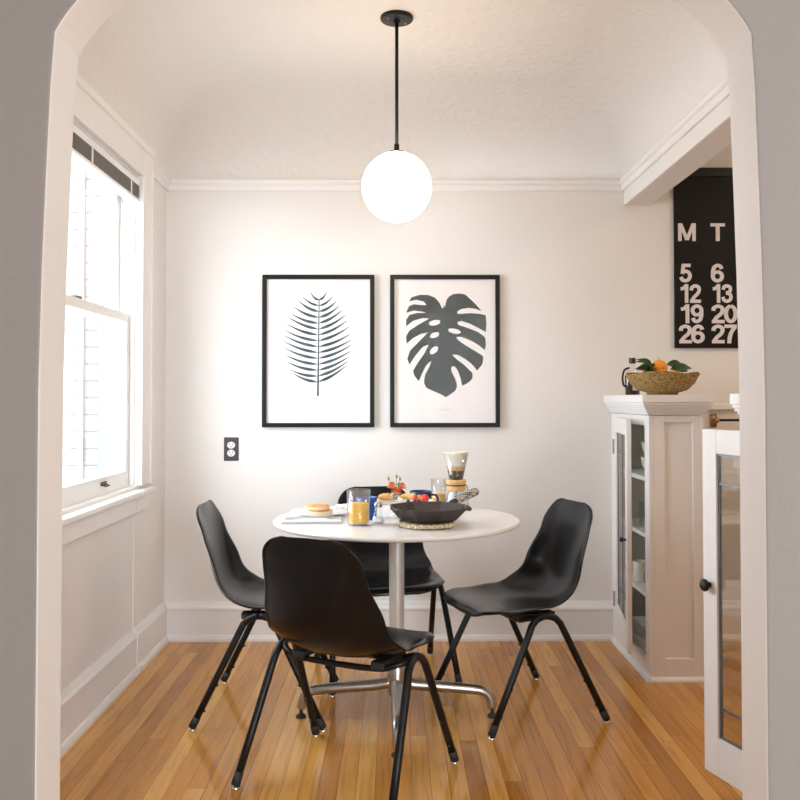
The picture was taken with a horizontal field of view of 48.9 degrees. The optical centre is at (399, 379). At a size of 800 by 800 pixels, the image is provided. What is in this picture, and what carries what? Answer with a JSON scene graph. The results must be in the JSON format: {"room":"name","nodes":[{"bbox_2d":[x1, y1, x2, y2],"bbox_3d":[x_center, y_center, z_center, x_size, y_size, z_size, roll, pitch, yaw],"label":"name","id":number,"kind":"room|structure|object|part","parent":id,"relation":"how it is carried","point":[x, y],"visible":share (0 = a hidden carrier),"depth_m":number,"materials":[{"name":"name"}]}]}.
{"room":"dining room","nodes":[
{"label":"dining room","id":0,"kind":"room"},
{"bbox_2d":[61,123,166,690],"bbox_3d":[-1.216,-0.061,3.146,0.140,2.620,2.360,0,-1,0],"label":"wall","id":1,"kind":"structure","parent":0,"point":[96,598],"depth_m":3.63,"materials":[{"name":"paint"}]},
{"bbox_2d":[62,73,155,544],"bbox_3d":[-1.221,-0.247,3.229,0.232,1.615,1.574,0,-1,0],"label":"window","id":2,"kind":"structure","parent":1,"relation":"in","point":[127,312],"depth_m":3.83,"materials":[{"name":"white paint"}]},
{"bbox_3d":[-1.246,-0.581,3.236,0.042,0.644,1.248,0,-1,0],"label":"sash","id":3,"kind":"part","parent":2,"relation":"part of","materials":[{"name":"white paint"}]},
{"bbox_3d":[-1.197,0.078,3.223,0.038,0.755,1.248,0,-1,0],"label":"sash","id":4,"kind":"part","parent":2,"relation":"part of","materials":[{"name":"white paint"}]},
{"bbox_3d":[-1.216,-0.231,3.229,0.142,1.363,1.266,0,-1,0],"label":"frame","id":5,"kind":"part","parent":2,"relation":"part of","materials":[{"name":"white paint"}]},
{"bbox_2d":[72,124,140,217],"bbox_3d":[-1.153,-0.800,3.241,0.059,0.172,1.230,0,-1,0],"label":"window blind","id":6,"kind":"object","parent":2,"relation":"attached to","point":[86,153],"visible":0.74,"depth_m":3.40,"materials":[{"name":"white paint"}]},
{"bbox_3d":[-1.159,-0.793,3.241,0.048,0.014,1.220,0,-1,0],"label":"rail","id":7,"kind":"part","parent":6,"relation":"part of","materials":[{"name":"white paint"}]},
{"bbox_3d":[-1.159,-0.871,3.243,0.044,0.030,1.230,0,-1,0],"label":"head rail","id":8,"kind":"part","parent":6,"relation":"part of","materials":[{"name":"white paint"}]},
{"bbox_3d":[-1.132,-0.777,3.831,0.009,0.150,0.009,0,-1,22],"label":"lift cord","id":9,"kind":"part","parent":6,"relation":"part of","materials":[{"name":"white fabric"}]},
{"bbox_2d":[60,601,168,757],"bbox_3d":[-1.131,1.154,3.121,0.030,0.190,2.360,0,-1,0],"label":"baseboard","id":10,"kind":"structure","parent":1,"relation":"attached to","point":[91,693],"depth_m":3.41,"materials":[{"name":"white paint"}]},
{"bbox_2d":[132,491,143,673],"bbox_3d":[-1.125,0.870,3.777,0.048,0.779,0.006,0,-1,0],"label":"cable","id":11,"kind":"object","parent":1,"relation":"attached to","point":[143,491],"visible":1,"depth_m":3.78,"materials":[{"name":"white paint"}]},
{"bbox_2d":[154,163,170,189],"bbox_3d":[-1.131,-0.984,3.165,0.030,0.057,2.360,0,-1,0],"label":"trim","id":12,"kind":"structure","parent":1,"relation":"attached to","point":[160,177],"depth_m":4.18,"materials":[{"name":"white paint"}]},
{"bbox_2d":[0,0,799,799],"bbox_3d":[1.055,-0.087,1.908,4.670,2.620,0.140,0,-1,0],"label":"wall","id":13,"kind":"structure","parent":0,"point":[42,42],"depth_m":1.84,"materials":[{"name":"paint"}]},
{"bbox_2d":[60,641,742,799],"bbox_3d":[1.061,1.228,0.705,4.870,0.060,7.450,0,-1,0],"label":"floor","id":14,"kind":"structure","parent":0,"point":[552,741],"depth_m":3.08,"materials":[{"name":"brown wood"}]},
{"bbox_2d":[189,500,338,731],"bbox_3d":[-0.510,0.865,3.400,0.506,0.779,0.553,0,-1,1],"label":"shell chair","id":15,"kind":"object","parent":14,"relation":"on","point":[239,585],"visible":0.6,"depth_m":3.42,"materials":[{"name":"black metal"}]},
{"bbox_3d":[-0.627,1.040,3.153,0.247,0.401,0.030,0,-1,-7],"label":"leg","id":16,"kind":"part","parent":15,"relation":"part of","materials":[{"name":"black metal"}]},
{"bbox_3d":[-0.511,0.673,3.404,0.505,0.396,0.461,0,-1,1],"label":"shell seat","id":17,"kind":"part","parent":15,"relation":"part of","materials":[{"name":"black plastic"}]},
{"bbox_3d":[-0.620,1.051,3.643,0.247,0.401,0.030,0,-1,8],"label":"leg","id":18,"kind":"part","parent":15,"relation":"part of","materials":[{"name":"black metal"}]},
{"bbox_3d":[-0.386,1.040,3.150,0.247,0.401,0.030,0,-1,8],"label":"leg","id":19,"kind":"part","parent":15,"relation":"part of","materials":[{"name":"black metal"}]},
{"bbox_3d":[-0.378,1.050,3.639,0.247,0.401,0.030,0,-1,-7],"label":"leg","id":20,"kind":"part","parent":15,"relation":"part of","materials":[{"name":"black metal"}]},
{"bbox_2d":[231,536,458,799],"bbox_3d":[-0.164,0.852,2.761,0.553,0.779,0.506,-1,-1,26],"label":"shell chair","id":21,"kind":"object","parent":14,"relation":"on","point":[319,598],"visible":1,"depth_m":2.59,"materials":[{"name":"black plastic"}]},
{"bbox_3d":[-0.434,1.032,2.761,0.030,0.401,0.247,-1,-1,34],"label":"leg","id":22,"kind":"part","parent":21,"relation":"part of","materials":[{"name":"black metal"}]},
{"bbox_3d":[-0.328,1.037,2.979,0.030,0.401,0.247,0,-1,18],"label":"leg","id":23,"kind":"part","parent":21,"relation":"part of","materials":[{"name":"black metal"}]},
{"bbox_3d":[-0.164,0.659,2.763,0.461,0.396,0.505,-1,-1,26],"label":"shell seat","id":24,"kind":"part","parent":21,"relation":"part of","materials":[{"name":"black plastic"}]},
{"bbox_3d":[0.007,1.028,2.548,0.030,0.401,0.247,0,-1,18],"label":"leg","id":25,"kind":"part","parent":21,"relation":"part of","materials":[{"name":"black metal"}]},
{"bbox_3d":[0.112,1.032,2.765,0.030,0.401,0.247,-1,-1,34],"label":"leg","id":26,"kind":"part","parent":21,"relation":"part of","materials":[{"name":"black metal"}]},
{"bbox_2d":[314,486,462,696],"bbox_3d":[-0.066,0.873,3.789,0.553,0.779,0.506,0,-1,-13],"label":"shell chair","id":27,"kind":"object","parent":14,"relation":"on","point":[420,577],"visible":0.38,"depth_m":3.92,"materials":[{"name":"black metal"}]},
{"bbox_3d":[-0.276,1.050,3.606,0.030,0.401,0.247,0,-1,-5],"label":"leg","id":28,"kind":"part","parent":27,"relation":"part of","materials":[{"name":"black metal"}]},
{"bbox_3d":[-0.067,0.681,3.795,0.461,0.396,0.505,0,-1,-13],"label":"shell seat","id":29,"kind":"part","parent":27,"relation":"part of","materials":[{"name":"black plastic"}]},
{"bbox_3d":[0.146,1.057,3.951,0.030,0.401,0.247,0,-1,-5],"label":"leg","id":30,"kind":"part","parent":27,"relation":"part of","materials":[{"name":"black metal"}]},
{"bbox_3d":[0.201,1.052,3.716,0.030,0.401,0.247,0,-1,-21],"label":"leg","id":31,"kind":"part","parent":27,"relation":"part of","materials":[{"name":"black metal"}]},
{"bbox_2d":[273,505,519,757],"bbox_3d":[-0.012,0.884,3.272,0.914,0.735,0.914,0,-1,0],"label":"round table","id":32,"kind":"object","parent":14,"relation":"on","point":[477,522],"visible":0.69,"depth_m":3.24,"materials":[{"name":"white laminate"}]},
{"bbox_2d":[281,517,342,523],"bbox_3d":[-0.317,0.509,3.186,0.220,0.010,0.116,0,-1,-3],"label":"dish towel","id":33,"kind":"object","parent":32,"relation":"on","point":[301,520],"visible":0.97,"depth_m":3.13,"materials":[{"name":"white fabric"}]},
{"bbox_2d":[284,517,342,518],"bbox_3d":[-0.311,0.500,3.179,0.212,0.006,0.022,0,-1,-4],"label":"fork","id":34,"kind":"object","parent":33,"relation":"on","point":[301,517],"visible":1,"depth_m":3.18,"materials":[{"name":"silver metal"}]},
{"bbox_2d":[290,507,347,516],"bbox_3d":[-0.303,0.511,3.373,0.236,0.016,0.236,0,-1,0],"label":"plate","id":35,"kind":"object","parent":32,"relation":"on","point":[337,511],"visible":0.72,"depth_m":3.38,"materials":[{"name":"white ceramic"}]},
{"bbox_2d":[307,509,332,514],"bbox_3d":[-0.306,0.504,3.364,0.100,0.017,0.097,1,-1,-23],"label":"pancake","id":36,"kind":"object","parent":35,"relation":"on","point":[329,511],"visible":0.63,"depth_m":3.33,"materials":[{"name":"brown food"}]},
{"bbox_2d":[305,504,329,510],"bbox_3d":[-0.316,0.486,3.359,0.097,0.017,0.100,0,-1,-8],"label":"pancake","id":37,"kind":"object","parent":36,"relation":"on","point":[314,507],"visible":1,"depth_m":3.32,"materials":[{"name":"brown food"}]},
{"bbox_2d":[335,502,348,507],"bbox_3d":[-0.204,0.505,3.539,0.113,0.026,0.091,0,-1,0],"label":"cloth napkin","id":38,"kind":"object","parent":32,"relation":"on","point":[346,504],"visible":0.48,"depth_m":3.52,"materials":[{"name":"white fabric"}]},
{"bbox_3d":[-0.205,1.161,3.265,0.353,0.117,0.042,0,-1,0],"label":"leg","id":39,"kind":"part","parent":32,"relation":"part of","materials":[{"name":"silver metal"}]},
{"bbox_2d":[348,502,368,522],"bbox_3d":[-0.146,0.451,3.106,0.085,0.125,0.085,0,-1,0],"label":"orange juice","id":40,"kind":"object","parent":32,"relation":"on","point":[358,512],"visible":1,"depth_m":3.07,"materials":[{"name":"orange liquid"}]},
{"bbox_2d":[352,496,376,519],"bbox_3d":[-0.130,0.475,3.250,0.081,0.082,0.102,0,-1,22],"label":"mug","id":41,"kind":"object","parent":32,"relation":"on","point":[371,500],"visible":0.4,"depth_m":3.23,"materials":[{"name":"blue ceramic"}]},
{"bbox_2d":[372,501,383,522],"bbox_3d":[-0.079,0.476,3.155,0.044,0.077,0.044,0,-1,0],"label":"salt shaker","id":42,"kind":"object","parent":32,"relation":"on","point":[376,519],"visible":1,"depth_m":3.14,"materials":[{"name":"clear glass"}]},
{"bbox_3d":[-0.011,1.157,3.073,0.042,0.117,0.353,0,-1,0],"label":"leg","id":43,"kind":"part","parent":32,"relation":"part of","materials":[{"name":"silver metal"}]},
{"bbox_2d":[377,497,433,515],"bbox_3d":[0.010,0.491,3.376,0.244,0.055,0.244,0,-1,0],"label":"stand","id":44,"kind":"object","parent":32,"relation":"on","point":[399,500],"visible":0.2,"depth_m":3.38,"materials":[{"name":"white ceramic"}]},
{"bbox_2d":[378,493,395,499],"bbox_3d":[-0.053,0.457,3.431,0.070,0.030,0.031,0,-1,-10],"label":"croissant","id":45,"kind":"object","parent":44,"relation":"on","point":[387,496],"visible":0.86,"depth_m":3.42,"materials":[{"name":"food"}]},
{"bbox_2d":[387,475,406,499],"bbox_3d":[-0.013,0.414,3.384,0.078,0.108,0.052,0,-1,0],"label":"flowers","id":46,"kind":"object","parent":44,"relation":"on","point":[400,485],"visible":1,"depth_m":3.38,"materials":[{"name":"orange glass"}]},
{"bbox_2d":[400,493,415,499],"bbox_3d":[0.036,0.458,3.451,0.069,0.028,0.030,0,-1,15],"label":"croissant","id":47,"kind":"object","parent":44,"relation":"on","point":[406,496],"visible":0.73,"depth_m":3.44,"materials":[{"name":"food"}]},
{"bbox_2d":[419,494,428,500],"bbox_3d":[0.092,0.452,3.342,0.038,0.032,0.038,0,-1,0],"label":"tomato","id":48,"kind":"object","parent":44,"relation":"on","point":[424,497],"visible":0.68,"depth_m":3.33,"materials":[{"name":"red food"}]},
{"bbox_2d":[392,520,455,529],"bbox_3d":[0.085,0.502,3.076,0.223,0.019,0.207,0,-1,0],"label":"trivet","id":49,"kind":"object","parent":32,"relation":"on","point":[405,524],"visible":0.75,"depth_m":3.00,"materials":[{"name":"beige wicker"}]},
{"bbox_2d":[390,488,478,522],"bbox_3d":[0.134,0.451,3.165,0.338,0.084,0.406,0,-1,0],"label":"skillet","id":50,"kind":"object","parent":49,"relation":"on","point":[413,511],"visible":1,"depth_m":3.12,"materials":[{"name":"grey metal"}]},
{"bbox_3d":[0.208,0.444,3.241,0.024,0.034,0.093,-1,-1,35],"label":"handle","id":51,"kind":"part","parent":50,"relation":"part of","materials":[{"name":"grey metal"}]},
{"bbox_3d":[0.235,0.459,3.145,0.044,0.023,0.070,0,-1,-8],"label":"helper handle","id":52,"kind":"part","parent":50,"relation":"part of","materials":[{"name":"grey metal"}]},
{"bbox_2d":[410,490,438,500],"bbox_3d":[0.095,0.485,3.548,0.112,0.074,0.090,0,-1,-8],"label":"mug","id":53,"kind":"object","parent":32,"relation":"on","point":[417,492],"visible":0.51,"depth_m":3.52,"materials":[{"name":"blue ceramic"}]},
{"bbox_2d":[432,493,445,501],"bbox_3d":[0.161,0.469,3.657,0.068,0.112,0.068,0,-1,0],"label":"juice glass","id":54,"kind":"object","parent":32,"relation":"on","point":[442,496],"visible":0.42,"depth_m":3.63,"materials":[{"name":"orange"}]},
{"bbox_3d":[0.181,1.161,3.267,0.353,0.117,0.042,0,-1,0],"label":"leg","id":55,"kind":"part","parent":32,"relation":"part of","materials":[{"name":"silver metal"}]},
{"bbox_2d":[444,451,467,491],"bbox_3d":[0.225,0.405,3.529,0.116,0.234,0.116,0,-1,0],"label":"coffee maker","id":56,"kind":"object","parent":32,"relation":"on","point":[455,460],"visible":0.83,"depth_m":3.50,"materials":[{"name":"clear glass"}]},
{"bbox_2d":[434,498,609,740],"bbox_3d":[0.452,0.865,3.387,0.506,0.779,0.553,0,-1,-20],"label":"shell chair","id":57,"kind":"object","parent":14,"relation":"on","point":[549,574],"visible":1,"depth_m":3.42,"materials":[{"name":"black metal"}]},
{"bbox_3d":[0.247,1.049,3.569,0.247,0.401,0.030,0,-1,-12],"label":"leg","id":58,"kind":"part","parent":57,"relation":"part of","materials":[{"name":"black metal"}]},
{"bbox_3d":[0.453,0.672,3.392,0.505,0.396,0.461,0,-1,-20],"label":"shell seat","id":59,"kind":"part","parent":57,"relation":"part of","materials":[{"name":"black plastic"}]},
{"bbox_3d":[0.416,1.039,3.108,0.243,0.401,0.056,0,-1,-20],"label":"leg","id":60,"kind":"part","parent":57,"relation":"part of","materials":[{"name":"black metal"}]},
{"bbox_3d":[0.474,1.051,3.653,0.247,0.401,0.030,1,-1,-28],"label":"leg","id":61,"kind":"part","parent":57,"relation":"part of","materials":[{"name":"black metal"}]},
{"bbox_3d":[0.643,1.041,3.193,0.247,0.401,0.030,0,-1,-12],"label":"leg","id":62,"kind":"part","parent":57,"relation":"part of","materials":[{"name":"black metal"}]},
{"bbox_2d":[604,395,714,682],"bbox_3d":[1.125,0.669,3.984,0.367,1.196,0.677,0,-1,0],"label":"base cabinet","id":63,"kind":"object","parent":14,"relation":"on","point":[657,509],"visible":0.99,"depth_m":3.69,"materials":[{"name":"white paint"}]},
{"bbox_3d":[1.010,0.672,3.988,0.020,0.994,0.500,0,-1,8],"label":"door","id":64,"kind":"part","parent":63,"relation":"part of","materials":[{"name":"white paint"}]},
{"bbox_2d":[621,358,639,394],"bbox_3d":[1.077,-0.014,4.106,0.087,0.174,0.052,0,-1,0],"label":"syrup bottle","id":65,"kind":"object","parent":63,"relation":"on","point":[629,389],"visible":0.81,"depth_m":4.09,"materials":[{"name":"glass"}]},
{"bbox_3d":[1.053,-0.011,4.107,0.038,0.096,0.010,0,-1,0],"label":"handle","id":66,"kind":"part","parent":65,"relation":"part of","materials":[{"name":"black"}]},
{"bbox_2d":[620,468,644,480],"bbox_3d":[1.156,0.436,4.008,0.186,0.018,0.596,0,-1,0],"label":"shelf","id":67,"kind":"object","parent":63,"relation":"attached to","point":[639,473],"depth_m":4.05,"materials":[{"name":"white paint"}]},
{"bbox_2d":[620,518,644,536],"bbox_3d":[1.156,0.681,4.003,0.186,0.018,0.596,0,-1,0],"label":"shelf","id":68,"kind":"object","parent":63,"relation":"attached to","point":[638,524],"depth_m":4.09,"materials":[{"name":"white paint"}]},
{"bbox_2d":[621,571,644,595],"bbox_3d":[1.156,0.936,3.997,0.186,0.018,0.596,0,-1,0],"label":"shelf","id":69,"kind":"object","parent":63,"relation":"attached to","point":[639,586],"depth_m":3.98,"materials":[{"name":"white paint"}]},
{"bbox_3d":[1.052,0.712,4.002,0.020,1.110,0.640,0,-1,0],"label":"frame","id":70,"kind":"part","parent":63,"relation":"part of","materials":[{"name":"white paint"}]},
{"bbox_2d":[632,616,645,639],"bbox_3d":[1.151,1.141,4.049,0.130,0.058,0.192,0,-1,0],"label":"napkin stack","id":71,"kind":"object","parent":63,"relation":"on","point":[638,622],"visible":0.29,"depth_m":4.03,"materials":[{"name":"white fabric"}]},
{"bbox_2d":[633,559,644,582],"bbox_3d":[1.125,0.882,4.056,0.102,0.092,0.080,0,-1,11],"label":"mug","id":72,"kind":"object","parent":63,"relation":"on","point":[638,564],"visible":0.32,"depth_m":4.03,"materials":[{"name":"beige ceramic"}]},
{"bbox_2d":[632,630,645,650],"bbox_3d":[1.156,1.178,3.992,0.186,0.018,0.596,0,-1,0],"label":"shelf","id":73,"kind":"object","parent":63,"relation":"attached to","point":[638,644],"depth_m":3.92,"materials":[{"name":"white paint"}]},
{"bbox_2d":[641,456,644,468],"bbox_3d":[1.154,0.389,3.989,0.124,0.075,0.124,0,-1,0],"label":"bowl","id":74,"kind":"object","parent":63,"relation":"on","point":[642,457],"visible":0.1,"depth_m":3.98,"materials":[{"name":"beige ceramic"}]},
{"bbox_2d":[641,441,644,452],"bbox_3d":[1.154,0.317,3.990,0.120,0.068,0.120,0,-1,0],"label":"bowl","id":75,"kind":"object","parent":74,"relation":"on","point":[643,442],"visible":0.09,"depth_m":3.98,"materials":[{"name":"beige ceramic"}]},
{"bbox_3d":[1.147,1.256,3.984,0.247,0.022,0.654,0,-1,0],"label":"moulding","id":76,"kind":"part","parent":63,"relation":"part of","materials":[{"name":"white paint"}]},
{"bbox_3d":[1.157,0.113,3.996,0.303,0.084,0.677,0,-1,0],"label":"crown","id":77,"kind":"part","parent":63,"relation":"part of","materials":[{"name":"white paint"}]},
{"bbox_2d":[625,371,699,394],"bbox_3d":[1.165,0.017,3.907,0.321,0.104,0.270,0,-1,0],"label":"fruit basket","id":78,"kind":"object","parent":63,"relation":"on","point":[652,382],"visible":0.96,"depth_m":3.81,"materials":[{"name":"wicker"}]},
{"bbox_2d":[636,358,654,372],"bbox_3d":[1.083,-0.038,3.886,0.096,0.113,0.084,1,-1,-32],"label":"leaf","id":79,"kind":"object","parent":78,"relation":"in","point":[647,365],"visible":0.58,"depth_m":3.87,"materials":[{"name":"green plant"}]},
{"bbox_2d":[653,357,667,370],"bbox_3d":[1.147,-0.060,3.893,0.072,0.080,0.072,0,-1,0],"label":"orange","id":80,"kind":"object","parent":78,"relation":"in","point":[659,364],"visible":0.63,"depth_m":3.87,"materials":[{"name":"orange food"}]},
{"bbox_2d":[667,360,691,371],"bbox_3d":[1.218,-0.038,3.898,0.115,0.103,0.116,0,-1,-14],"label":"orange","id":81,"kind":"object","parent":78,"relation":"in","point":[676,366],"visible":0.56,"depth_m":3.88,"materials":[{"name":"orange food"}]},
{"bbox_3d":[1.168,0.706,3.691,0.209,1.110,0.018,0,-1,0],"label":"panel","id":82,"kind":"part","parent":63,"relation":"part of","materials":[{"name":"white paint"}]},
{"bbox_2d":[699,394,742,791],"bbox_3d":[1.095,0.634,2.333,0.444,1.196,0.714,0,-1,0],"label":"base cabinet","id":83,"kind":"object","parent":14,"relation":"on","point":[723,757],"visible":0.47,"depth_m":2.54,"materials":[{"name":"white paint"}]},
{"bbox_3d":[0.888,0.597,2.556,0.028,0.037,0.037,0,-1,-18],"label":"knob","id":84,"kind":"part","parent":83,"relation":"part of","materials":[{"name":"black metal"}]},
{"bbox_3d":[1.165,0.078,2.345,0.303,0.084,0.714,0,-1,0],"label":"crown","id":85,"kind":"part","parent":83,"relation":"part of","materials":[{"name":"white paint"}]},
{"bbox_2d":[77,0,727,179],"bbox_3d":[-0.017,-1.191,3.176,2.260,0.360,2.360,0,-1,0],"label":"ceiling","id":86,"kind":"structure","parent":0,"point":[217,89],"depth_m":3.82,"materials":[{"name":"white paint"}]},
{"bbox_2d":[362,10,431,221],"bbox_3d":[-0.012,-0.980,3.311,0.262,0.776,0.262,0,-1,0],"label":"pendant lamp","id":87,"kind":"object","parent":86,"relation":"hanging from","point":[396,185],"visible":1,"depth_m":3.22,"materials":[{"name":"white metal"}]},
{"bbox_3d":[-0.012,-1.101,3.314,0.013,0.494,0.013,0,-1,0],"label":"rod","id":88,"kind":"part","parent":87,"relation":"part of","materials":[{"name":"black metal"}]},
{"bbox_3d":[-0.012,-0.723,3.306,0.262,0.262,0.262,0,-1,0],"label":"globe","id":89,"kind":"part","parent":87,"relation":"part of","materials":[{"name":"white glass"}]},
{"bbox_2d":[164,144,740,600],"bbox_3d":[1.102,-0.035,4.397,4.790,2.620,0.120,0,-1,0],"label":"wall","id":90,"kind":"structure","parent":0,"point":[572,266],"depth_m":4.33,"materials":[{"name":"paint"}]},
{"bbox_2d":[224,437,238,460],"bbox_3d":[-0.828,0.341,4.315,0.072,0.115,0.010,0,-1,0],"label":"wall outlet","id":91,"kind":"object","parent":90,"relation":"attached to","point":[231,444],"visible":1,"depth_m":4.31,"materials":[{"name":"grey plastic"}]},
{"bbox_2d":[227,442,234,448],"bbox_3d":[-0.828,0.321,4.313,0.038,0.034,0.004,0,-1,0],"label":"socket","id":92,"kind":"object","parent":91,"relation":"attached to","point":[230,445],"depth_m":4.31,"materials":[{"name":"white plastic"}]},
{"bbox_2d":[227,450,234,456],"bbox_3d":[-0.828,0.360,4.312,0.038,0.034,0.004,0,-1,0],"label":"socket","id":93,"kind":"object","parent":91,"relation":"attached to","point":[230,453],"depth_m":4.31,"materials":[{"name":"white plastic"}]},
{"bbox_2d":[262,275,374,426],"bbox_3d":[-0.400,-0.140,4.316,0.549,0.747,0.028,0,-1,0],"label":"framed print","id":94,"kind":"object","parent":90,"relation":"attached to","point":[318,330],"visible":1,"depth_m":4.32,"materials":[{"name":"white paper"}]},
{"bbox_2d":[165,601,613,641],"bbox_3d":[-0.056,1.178,4.291,2.193,0.190,0.030,0,-1,0],"label":"baseboard","id":95,"kind":"structure","parent":90,"relation":"attached to","point":[187,621],"depth_m":4.29,"materials":[{"name":"white paint"}]},
{"bbox_2d":[166,179,623,191],"bbox_3d":[-0.023,-0.960,4.336,2.260,0.057,0.030,0,-1,0],"label":"trim","id":96,"kind":"structure","parent":90,"relation":"attached to","point":[176,184],"depth_m":4.33,"materials":[{"name":"white paint"}]},
{"bbox_2d":[390,275,499,426],"bbox_3d":[0.220,-0.140,4.319,0.538,0.747,0.028,0,-1,0],"label":"framed print","id":97,"kind":"object","parent":90,"relation":"attached to","point":[445,329],"visible":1,"depth_m":4.32,"materials":[{"name":"white paper"}]},
{"bbox_2d":[673,168,737,347],"bbox_3d":[1.917,-0.600,4.341,1.134,0.890,0.023,0,-1,0],"label":"wall calendar","id":98,"kind":"object","parent":90,"relation":"attached to","point":[705,278],"visible":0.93,"depth_m":4.33,"materials":[{"name":"black paper"}]},
{"bbox_2d":[709,404,734,409],"bbox_3d":[2.320,0.134,4.330,2.115,0.030,0.020,0,-1,0],"label":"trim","id":99,"kind":"structure","parent":90,"relation":"attached to","point":[714,406],"depth_m":4.32,"materials":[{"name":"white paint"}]},
{"bbox_2d":[710,414,739,426],"bbox_3d":[1.976,0.201,4.303,0.904,0.065,0.067,0,-1,0],"label":"wall rail","id":100,"kind":"object","parent":90,"relation":"attached to","point":[714,419],"visible":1,"depth_m":4.28,"materials":[{"name":"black metal"}]},
{"bbox_3d":[1.988,0.198,4.287,0.880,0.011,0.012,0,-1,0],"label":"rod","id":101,"kind":"part","parent":100,"relation":"part of","materials":[{"name":"black metal"}]},
{"bbox_2d":[722,600,740,640],"bbox_3d":[2.320,1.178,4.303,2.115,0.190,0.030,0,-1,0],"label":"baseboard","id":102,"kind":"structure","parent":90,"relation":"attached to","point":[731,608],"depth_m":4.30,"materials":[{"name":"white paint"}]},
{"bbox_2d":[624,97,730,204],"bbox_3d":[1.179,-1.128,3.180,0.130,0.485,2.360,0,-1,0],"label":"beam","id":103,"kind":"structure","parent":0,"point":[712,135],"depth_m":3.54,"materials":[{"name":"paint"}]},
{"bbox_2d":[619,75,728,191],"bbox_3d":[1.099,-0.984,3.177,0.030,0.057,2.360,0,-1,0],"label":"trim","id":104,"kind":"structure","parent":103,"relation":"attached to","point":[719,93],"depth_m":3.44,"materials":[{"name":"white paint"}]},
{"label":"outside","id":105,"kind":"structure","parent":0,"visible":0},
{"bbox_3d":[-5.143,2.242,0.426,7.720,0.100,17.000,0,-1,0],"label":"ground","id":106,"kind":"structure","parent":105,"visible":0},
{"bbox_2d":[62,161,105,484],"bbox_3d":[-3.457,-1.189,6.126,4.150,7.000,0.365,0,-1,0],"label":"neighbouring building","id":107,"kind":"structure","parent":106,"relation":"on","point":[84,344],"depth_m":5.99,"materials":[{"name":"paint"}]}
]}

